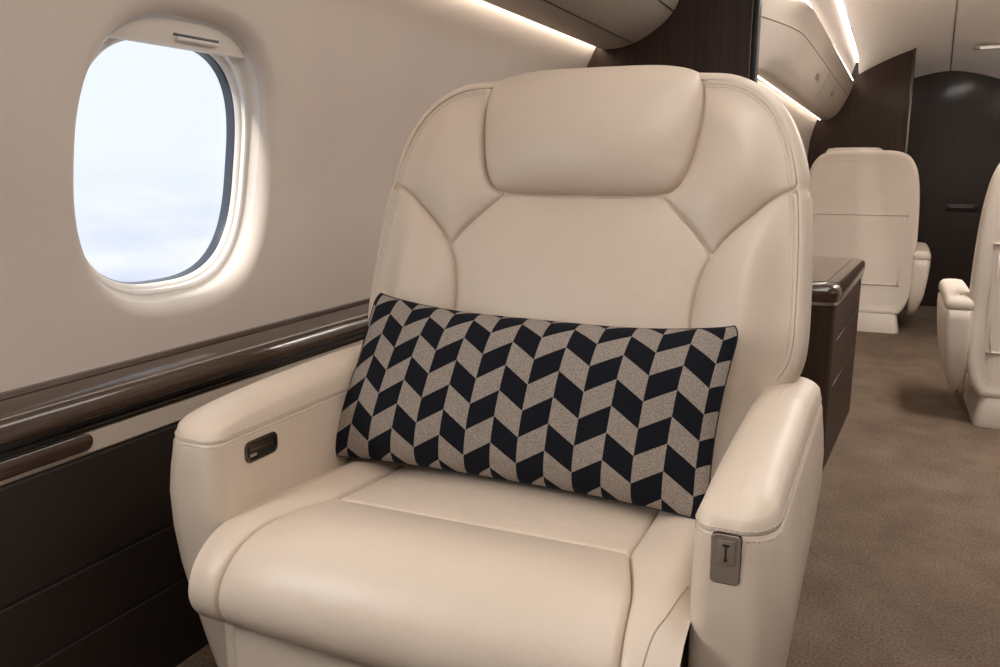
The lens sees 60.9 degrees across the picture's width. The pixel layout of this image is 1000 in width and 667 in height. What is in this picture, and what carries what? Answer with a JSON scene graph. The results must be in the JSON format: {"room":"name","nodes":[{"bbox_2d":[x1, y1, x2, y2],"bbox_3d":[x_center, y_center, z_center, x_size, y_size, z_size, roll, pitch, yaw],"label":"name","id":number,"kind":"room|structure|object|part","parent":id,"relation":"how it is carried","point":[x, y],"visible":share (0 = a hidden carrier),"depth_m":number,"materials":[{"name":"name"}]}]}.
{"room":"aircraft cabin","nodes":[
{"label":"aircraft cabin","id":0,"kind":"room"},
{"bbox_2d":[0,421,208,666],"bbox_3d":[-0.629,0.380,1.141,0.041,0.401,4.000,5,12,23],"label":"wall","id":1,"kind":"structure","parent":0,"point":[92,572],"depth_m":1.21,"materials":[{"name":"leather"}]},
{"bbox_2d":[176,644,217,666],"bbox_3d":[-0.589,0.664,1.179,0.130,0.178,4.000,5,12,23],"label":"floor","id":2,"kind":"structure","parent":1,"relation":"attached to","point":[204,657],"depth_m":1.40,"materials":[{"name":"carpet"}]},
{"bbox_2d":[0,0,595,392],"bbox_3d":[-0.576,-0.242,0.994,0.158,0.661,4.000,5,12,23],"label":"wall","id":3,"kind":"structure","parent":0,"point":[344,86],"depth_m":1.47,"materials":[{"name":"beige plastic"}]},
{"bbox_2d":[85,14,259,302],"bbox_3d":[-0.510,-0.261,1.316,0.117,0.424,0.380,5,12,23],"label":"window frame","id":4,"kind":"structure","parent":3,"relation":"in","point":[230,62],"depth_m":1.42,"materials":[{"name":"beige plastic"}]},
{"bbox_2d":[109,17,243,58],"bbox_3d":[-0.470,-0.443,1.262,0.020,0.038,0.262,5,12,23],"label":"shade","id":5,"kind":"object","parent":4,"relation":"attached to","point":[183,33],"depth_m":1.25,"materials":[{"name":"beige plastic"}]},
{"bbox_3d":[-0.456,-0.440,1.281,0.008,0.006,0.085,5,12,23],"label":"shade handle","id":6,"kind":"part","parent":4,"relation":"part of","materials":[{"name":"beige"}]},
{"bbox_2d":[0,298,369,485],"bbox_3d":[-0.608,0.130,1.081,0.054,0.110,3.998,5,12,23],"label":"ledge","id":7,"kind":"object","parent":3,"relation":"attached to","point":[48,424],"visible":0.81,"depth_m":1.25,"materials":[{"name":"brown wood"}]},
{"bbox_2d":[757,80,816,157],"bbox_3d":[1.336,-0.502,4.229,0.154,1.280,3.355,5,12,23],"label":"wall","id":8,"kind":"structure","parent":0,"point":[805,123],"depth_m":4.76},
{"bbox_2d":[758,0,853,119],"bbox_3d":[1.422,-1.219,4.048,0.328,0.242,3.359,5,12,24],"label":"locker","id":9,"kind":"object","parent":8,"relation":"attached to","point":[798,59],"visible":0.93,"depth_m":3.07,"materials":[{"name":"beige plastic"}]},
{"bbox_2d":[786,305,999,666],"bbox_3d":[1.279,0.512,2.534,3.000,0.050,8.000,5,12,23],"label":"floor","id":10,"kind":"structure","parent":0,"point":[902,569],"depth_m":2.32,"materials":[{"name":"carpet"}]},
{"bbox_2d":[170,65,823,666],"bbox_3d":[0.038,0.170,1.238,0.791,1.126,0.778,5,12,23],"label":"seat","id":11,"kind":"object","parent":10,"relation":"on","point":[635,196],"visible":0.76,"depth_m":1.17,"materials":[{"name":"leather"}]},
{"bbox_3d":[0.009,0.495,1.220,0.592,0.315,0.482,5,12,23],"label":"seat frame","id":12,"kind":"part","parent":11,"relation":"part of","materials":[{"name":"leather"}]},
{"bbox_3d":[-0.321,0.152,1.141,0.004,0.029,0.066,5,12,23],"label":"recline handle","id":13,"kind":"part","parent":11,"relation":"part of","materials":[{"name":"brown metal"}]},
{"bbox_3d":[-0.320,0.148,1.139,0.002,0.008,0.050,5,12,23],"label":"handle lever","id":14,"kind":"part","parent":11,"relation":"part of","materials":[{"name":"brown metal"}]},
{"bbox_2d":[248,435,274,458],"bbox_3d":[-0.320,0.152,1.141,0.001,0.020,0.056,5,12,23],"label":"switch","id":15,"kind":"object","parent":11,"relation":"on","point":[270,446],"depth_m":1.14,"materials":[{"name":"black plastic"}]},
{"bbox_3d":[-0.290,0.366,1.379,0.110,0.566,0.552,5,12,23],"label":"arm","id":16,"kind":"part","parent":11,"relation":"part of","materials":[{"name":"leather"}]},
{"bbox_3d":[-0.230,0.258,1.253,0.098,0.116,0.533,5,12,23],"label":"seat panel","id":17,"kind":"part","parent":11,"relation":"part of","materials":[{"name":"leather"}]},
{"bbox_2d":[218,500,631,666],"bbox_3d":[-0.078,0.301,0.999,0.500,0.130,0.209,5,12,23],"label":"seat cushion","id":18,"kind":"object","parent":11,"relation":"on","point":[368,582],"depth_m":0.94,"materials":[{"name":"leather"}]},
{"bbox_3d":[-0.082,-0.281,1.442,0.208,0.261,0.077,3,12,13],"label":"shoulder panel","id":19,"kind":"part","parent":11,"relation":"part of","materials":[{"name":"leather"}]},
{"bbox_2d":[341,465,659,560],"bbox_3d":[0.032,0.223,1.235,0.412,0.028,0.339,5,12,23],"label":"seat cushion","id":20,"kind":"object","parent":11,"relation":"on","point":[610,526],"depth_m":1.14,"materials":[{"name":"leather"}]},
{"bbox_2d":[335,293,737,519],"bbox_3d":[0.025,0.085,1.231,0.599,0.242,0.172,5,12,23],"label":"throw pillow","id":21,"kind":"object","parent":11,"relation":"on","point":[629,415],"visible":0.97,"depth_m":1.16,"materials":[{"name":"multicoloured fabric"}]},
{"bbox_2d":[453,194,709,328],"bbox_3d":[0.101,-0.001,1.336,0.434,0.424,0.137,5,12,23],"label":"cushion","id":22,"kind":"object","parent":11,"relation":"on","point":[618,260],"depth_m":1.32,"materials":[{"name":"leather"}]},
{"bbox_3d":[0.220,0.299,1.056,0.109,0.120,0.534,5,12,23],"label":"seat panel","id":23,"kind":"part","parent":11,"relation":"part of","materials":[{"name":"leather"}]},
{"bbox_2d":[710,533,740,584],"bbox_3d":[0.216,0.215,0.813,0.027,0.050,0.004,5,12,23],"label":"switch plate","id":24,"kind":"object","parent":11,"relation":"attached to","point":[725,548],"depth_m":0.81,"materials":[{"name":"grey"}]},
{"bbox_3d":[0.339,-0.245,1.258,0.193,0.261,0.077,8,14,34],"label":"shoulder panel","id":25,"kind":"part","parent":11,"relation":"part of","materials":[{"name":"leather"}]},
{"bbox_3d":[0.337,0.420,1.107,0.100,0.566,0.552,5,12,23],"label":"arm","id":26,"kind":"part","parent":11,"relation":"part of","materials":[{"name":"leather"}]},
{"bbox_2d":[587,0,761,82],"bbox_3d":[0.469,-0.470,2.729,0.650,1.800,0.048,5,12,23],"label":"wall","id":27,"kind":"structure","parent":10,"relation":"on","point":[701,36],"depth_m":2.56,"materials":[{"name":"brown wood"}]},
{"bbox_3d":[0.758,-0.445,2.603,0.018,1.800,0.048,5,12,23],"label":"edge trim","id":28,"kind":"part","parent":27,"relation":"part of","materials":[{"name":"black"}]},
{"bbox_2d":[800,256,865,470],"bbox_3d":[1.066,0.062,3.094,0.375,0.614,0.893,6,13,27],"label":"console","id":29,"kind":"object","parent":10,"relation":"on","point":[836,283],"visible":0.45,"depth_m":2.77,"materials":[{"name":"brown wood"}]},
{"bbox_2d":[807,48,916,170],"bbox_3d":[2.285,-0.998,5.595,0.682,1.722,0.050,5,12,23],"label":"wall","id":30,"kind":"structure","parent":10,"relation":"on","point":[876,109],"depth_m":5.44,"materials":[{"name":"brown wood"}]},
{"bbox_3d":[2.589,-0.972,5.462,0.016,1.722,0.050,5,12,23],"label":"edge trim","id":31,"kind":"part","parent":30,"relation":"part of","materials":[{"name":"brown metal"}]},
{"bbox_2d":[809,147,930,333],"bbox_3d":[2.189,-0.586,5.196,0.792,1.069,0.598,5,12,23],"label":"seat","id":32,"kind":"object","parent":10,"relation":"on","point":[866,200],"visible":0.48,"depth_m":4.92,"materials":[{"name":"leather"}]},
{"bbox_3d":[2.506,-0.299,5.109,0.098,0.339,0.500,5,12,23],"label":"arm","id":33,"kind":"part","parent":32,"relation":"part of","materials":[{"name":"leather"}]},
{"bbox_2d":[937,163,999,428],"bbox_3d":[2.133,-0.197,3.235,0.792,1.069,0.598,5,12,23],"label":"seat","id":34,"kind":"object","parent":10,"relation":"on","point":[968,321],"visible":1,"depth_m":3.18,"materials":[{"name":"leather"}]},
{"bbox_3d":[1.815,0.035,3.424,0.098,0.339,0.500,5,12,23],"label":"arm","id":35,"kind":"part","parent":34,"relation":"part of","materials":[{"name":"leather"}]},
{"bbox_3d":[2.052,-0.205,3.047,0.635,0.948,0.198,5,12,23],"label":"seat","id":36,"kind":"part","parent":34,"relation":"part of","materials":[{"name":"leather"}]},
{"bbox_2d":[844,0,999,78],"bbox_3d":[1.312,-1.056,2.298,1.640,0.482,8.160,5,12,23],"label":"ceiling","id":37,"kind":"structure","parent":0,"point":[882,30],"depth_m":4.97,"materials":[{"name":"white plastic"}]},
{"bbox_2d":[482,0,678,48],"bbox_3d":[-0.386,-0.674,0.821,0.270,0.287,3.998,5,12,23],"label":"locker","id":38,"kind":"object","parent":37,"relation":"attached to","point":[602,24],"visible":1,"depth_m":2.29,"materials":[{"name":"beige plastic"}]},
{"bbox_2d":[804,0,857,79],"bbox_3d":[1.500,-1.405,3.975,0.254,0.150,3.355,5,12,23],"label":"light strip","id":39,"kind":"object","parent":37,"relation":"attached to","point":[831,13],"visible":0.41,"depth_m":3.89,"materials":[{"name":"white"}]},
{"bbox_2d":[950,0,957,70],"bbox_3d":[2.544,-1.678,4.763,0.006,0.218,2.004,6,13,26],"label":"trim","id":40,"kind":"structure","parent":37,"relation":"attached to","point":[957,0],"depth_m":5.11,"materials":[{"name":"grey"}]},
{"bbox_2d":[973,44,999,49],"bbox_3d":[2.999,-1.737,5.155,0.220,0.024,0.105,5,12,23],"label":"recessed light","id":41,"kind":"object","parent":37,"relation":"in","point":[990,46],"visible":1,"depth_m":5.13,"materials":[{"name":"white plastic"}]},
{"bbox_2d":[850,27,999,305],"bbox_3d":[3.101,-1.122,5.763,2.100,1.900,0.050,5,12,23],"label":"door","id":42,"kind":"structure","parent":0,"point":[954,137],"depth_m":5.75,"materials":[{"name":"brown wood"}]},
{"bbox_2d":[945,203,978,211],"bbox_3d":[3.134,-0.855,5.765,0.200,0.055,0.017,5,12,23],"label":"door pull","id":43,"kind":"object","parent":42,"relation":"attached to","point":[962,207],"visible":1,"depth_m":5.76,"materials":[{"name":"black metal"}]}
]}

